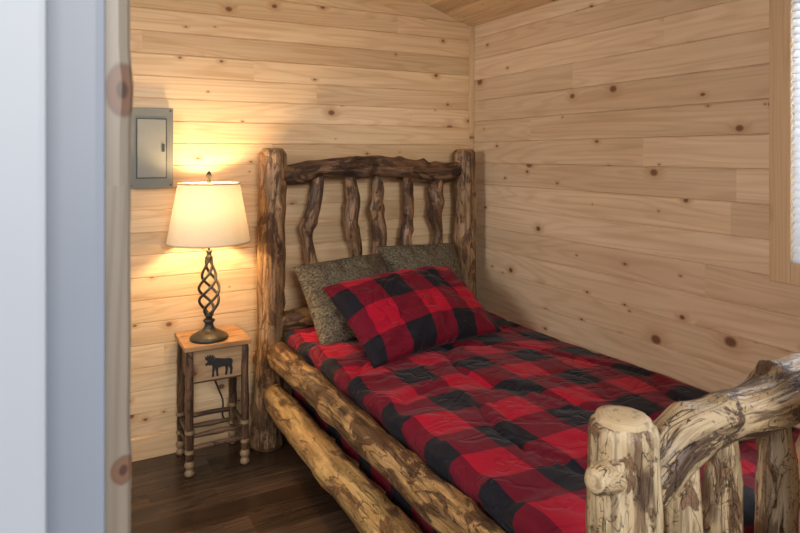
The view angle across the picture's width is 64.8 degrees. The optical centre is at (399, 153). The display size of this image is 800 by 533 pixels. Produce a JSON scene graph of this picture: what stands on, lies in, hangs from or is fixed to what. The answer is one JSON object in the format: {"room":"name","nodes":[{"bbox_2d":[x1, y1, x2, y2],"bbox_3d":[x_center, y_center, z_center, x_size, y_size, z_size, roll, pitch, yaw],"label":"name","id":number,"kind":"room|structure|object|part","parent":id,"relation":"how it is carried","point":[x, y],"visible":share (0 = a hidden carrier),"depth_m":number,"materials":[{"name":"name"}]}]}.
{"room":"cabin bedroom","nodes":[
{"label":"cabin bedroom","id":0,"kind":"room"},
{"bbox_2d":[131,435,358,532],"bbox_3d":[0.041,1.380,0.874,3.700,0.060,4.700,0,0,-28],"label":"floor","id":1,"kind":"structure","parent":0,"point":[276,491],"depth_m":2.49,"materials":[{"name":"brown wood"}]},
{"bbox_2d":[175,325,251,477],"bbox_3d":[-0.831,1.077,2.789,0.280,0.546,0.266,0,0,-28],"label":"nightstand","id":2,"kind":"object","parent":1,"relation":"on","point":[228,358],"visible":1,"depth_m":2.73,"materials":[{"name":"brown wood"}]},
{"bbox_3d":[-0.984,1.060,2.832,0.038,0.475,0.038,0,0,-28],"label":"leg","id":3,"kind":"part","parent":2,"relation":"part of","materials":[{"name":"brown wood"}]},
{"bbox_3d":[-0.882,1.060,2.638,0.039,0.475,0.038,0,0,-28],"label":"leg","id":4,"kind":"part","parent":2,"relation":"part of","materials":[{"name":"brown wood"}]},
{"bbox_2d":[165,171,250,418],"bbox_3d":[-0.818,0.664,2.755,0.394,1.181,0.366,0,0,-28],"label":"table lamp","id":5,"kind":"object","parent":2,"relation":"on","point":[208,214],"visible":0.99,"depth_m":2.63,"materials":[{"name":"white fabric"}]},
{"bbox_3d":[-0.832,0.255,2.744,0.352,0.254,0.352,0,0,-28],"label":"lamp shade","id":6,"kind":"part","parent":5,"relation":"part of","materials":[{"name":"fabric"}]},
{"bbox_3d":[-0.809,1.024,2.947,0.091,0.461,0.180,0,0,35],"label":"cord","id":7,"kind":"part","parent":5,"relation":"part of","materials":[{"name":"plastic"}]},
{"bbox_3d":[-0.779,0.895,2.694,0.212,0.127,0.010,0,0,-28],"label":"drawer","id":8,"kind":"part","parent":2,"relation":"part of","materials":[{"name":"brown wood"}]},
{"bbox_3d":[-0.780,1.060,2.940,0.037,0.475,0.037,0,0,-28],"label":"leg","id":9,"kind":"part","parent":2,"relation":"part of","materials":[{"name":"brown wood"}]},
{"bbox_3d":[-0.676,1.060,2.749,0.038,0.475,0.037,0,0,-28],"label":"leg","id":10,"kind":"part","parent":2,"relation":"part of","materials":[{"name":"brown wood"}]},
{"bbox_2d":[249,148,799,532],"bbox_3d":[0.359,0.667,2.282,1.275,1.392,2.242,0,0,-28],"label":"bed","id":11,"kind":"object","parent":1,"relation":"on","point":[642,475],"visible":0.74,"depth_m":1.78,"materials":[{"name":"brown wood"}]},
{"bbox_3d":[-0.611,0.667,2.930,0.180,1.392,0.168,0,0,-28],"label":"head post","id":12,"kind":"part","parent":11,"relation":"part of","materials":[{"name":"brown wood"}]},
{"bbox_3d":[-0.122,0.787,3.207,1.065,0.114,0.114,0,0,-28],"label":"head rail","id":13,"kind":"part","parent":11,"relation":"part of","materials":[{"name":"brown wood"}]},
{"bbox_3d":[-0.121,1.115,2.019,0.145,0.138,2.049,0,0,-28],"label":"rail","id":14,"kind":"part","parent":11,"relation":"part of","materials":[{"name":"brown wood"}]},
{"bbox_3d":[-0.122,0.084,3.209,1.051,0.155,0.122,0,0,-28],"label":"head rail","id":15,"kind":"part","parent":11,"relation":"part of","materials":[{"name":"brown wood"}]},
{"bbox_3d":[-0.104,0.910,2.034,0.124,0.131,2.059,0,0,-28],"label":"rail","id":16,"kind":"part","parent":11,"relation":"part of","materials":[{"name":"brown wood"}]},
{"bbox_3d":[0.354,0.665,3.469,0.149,1.388,0.147,0,0,-28],"label":"head post","id":17,"kind":"part","parent":11,"relation":"part of","materials":[{"name":"brown wood"}]},
{"bbox_2d":[285,311,799,532],"bbox_3d":[0.437,0.995,2.319,1.172,0.395,1.929,0,0,-28],"label":"comforter","id":18,"kind":"object","parent":11,"relation":"on","point":[502,418],"visible":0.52,"depth_m":2.06,"materials":[{"name":"red fabric"}]},
{"bbox_2d":[294,253,387,344],"bbox_3d":[-0.205,0.664,2.906,0.482,0.363,0.297,0,0,-39],"label":"knit pillow","id":19,"kind":"object","parent":18,"relation":"on","point":[330,325],"visible":0.45,"depth_m":2.81,"materials":[{"name":"grey fabric"}]},
{"bbox_2d":[322,266,502,368],"bbox_3d":[0.075,0.671,2.760,0.760,0.300,0.361,0,0,-41],"label":"plaid pillow","id":20,"kind":"object","parent":18,"relation":"on","point":[399,314],"visible":1,"depth_m":2.62,"materials":[{"name":"red fabric"}]},
{"bbox_2d":[377,243,463,280],"bbox_3d":[0.139,0.650,3.180,0.476,0.379,0.266,0,0,-29],"label":"knit pillow","id":21,"kind":"object","parent":18,"relation":"on","point":[396,257],"visible":0.33,"depth_m":3.15,"materials":[{"name":"grey fabric"}]},
{"bbox_3d":[0.388,0.909,1.107,0.153,0.907,0.145,0,0,-28],"label":"foot post","id":22,"kind":"part","parent":11,"relation":"part of","materials":[{"name":"beige wood"}]},
{"bbox_3d":[0.863,0.537,1.367,1.033,0.200,0.124,0,0,-28],"label":"foot rail","id":23,"kind":"part","parent":11,"relation":"part of","materials":[{"name":"beige wood"}]},
{"bbox_2d":[130,0,469,438],"bbox_3d":[-0.943,-0.197,2.950,3.215,3.133,0.090,0,0,-28],"label":"wall","id":24,"kind":"structure","parent":0,"point":[307,79],"depth_m":3.04,"materials":[{"name":"brown wood"}]},
{"bbox_2d":[131,107,172,188],"bbox_3d":[-1.103,-0.026,2.786,0.188,0.356,0.048,0,0,-28],"label":"electrical panel","id":25,"kind":"object","parent":24,"relation":"attached to","point":[151,128],"visible":0.79,"depth_m":2.77,"materials":[{"name":"grey paint"}]},
{"bbox_3d":[-1.093,-0.025,2.772,0.118,0.256,0.006,0,0,-28],"label":"door","id":26,"kind":"part","parent":25,"relation":"part of","materials":[{"name":"grey paint"}]},
{"bbox_2d":[131,415,252,461],"bbox_3d":[-0.918,1.302,2.905,3.035,0.095,0.014,0,0,-28],"label":"baseboard","id":27,"kind":"structure","parent":24,"relation":"attached to","point":[162,444],"depth_m":2.82,"materials":[{"name":"brown wood"}]},
{"bbox_2d":[469,26,473,149],"bbox_3d":[0.410,0.309,3.614,0.024,2.082,0.024,0,0,-28],"label":"trim","id":28,"kind":"structure","parent":24,"relation":"attached to","point":[471,28],"depth_m":3.60,"materials":[{"name":"brown wood"}]},
{"bbox_2d":[419,0,557,25],"bbox_3d":[-0.339,-1.259,1.828,3.215,1.111,2.640,0,0,-28],"label":"ceiling","id":29,"kind":"structure","parent":0,"point":[468,12],"depth_m":3.36,"materials":[{"name":"brown wood"}]},
{"bbox_2d":[474,0,799,428],"bbox_3d":[1.058,0.319,2.528,0.090,2.102,2.550,0,0,-28],"label":"wall","id":30,"kind":"structure","parent":0,"point":[621,147],"depth_m":2.59,"materials":[{"name":"brown wood"}]},
{"bbox_2d":[769,0,792,283],"bbox_3d":[1.373,-0.100,1.829,0.018,1.040,0.600,0,0,-28],"label":"window frame","id":31,"kind":"structure","parent":30,"relation":"in","point":[780,11],"depth_m":2.06,"materials":[{"name":"brown wood"}]},
{"bbox_2d":[791,263,799,285],"bbox_3d":[1.390,0.385,1.798,0.018,0.070,0.530,0,0,-28],"label":"window frame","id":32,"kind":"structure","parent":30,"relation":"attached to","point":[795,267],"depth_m":2.01,"materials":[{"name":"brown wood"}]},
{"bbox_2d":[792,0,799,262],"bbox_3d":[1.395,-0.101,1.801,0.026,0.899,0.526,0,0,-28],"label":"blinds","id":33,"kind":"object","parent":30,"relation":"attached to","point":[796,259],"visible":1,"depth_m":2.02,"materials":[{"name":"white"}]},
{"bbox_3d":[0.251,-0.197,0.731,3.215,3.133,0.150,0,0,-28],"label":"wall","id":34,"kind":"structure","parent":0,"visible":0},
{"bbox_2d":[0,0,46,532],"bbox_3d":[-0.268,0.270,0.352,0.122,2.160,0.024,0,0,-28],"label":"door frame","id":35,"kind":"structure","parent":34,"relation":"attached to","point":[23,23],"depth_m":0.36,"materials":[{"name":"white paint"}]},
{"bbox_2d":[105,0,132,532],"bbox_3d":[-0.308,0.265,0.528,0.157,2.170,0.022,0,0,-28],"label":"door frame","id":36,"kind":"structure","parent":34,"relation":"attached to","point":[118,69],"depth_m":0.55,"materials":[{"name":"brown wood"}]},
{"bbox_3d":[-0.283,0.300,0.443,0.042,2.100,0.151,0,0,-28],"label":"door frame","id":37,"kind":"structure","parent":0,"visible":0},
{"bbox_2d":[47,0,104,532],"bbox_3d":[-0.248,0.305,0.460,0.058,2.090,0.045,0,0,-28],"label":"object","id":38,"kind":"object","parent":37,"relation":"attached to","point":[75,28],"visible":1,"depth_m":0.45,"materials":[{"name":"white paint"}]}
]}

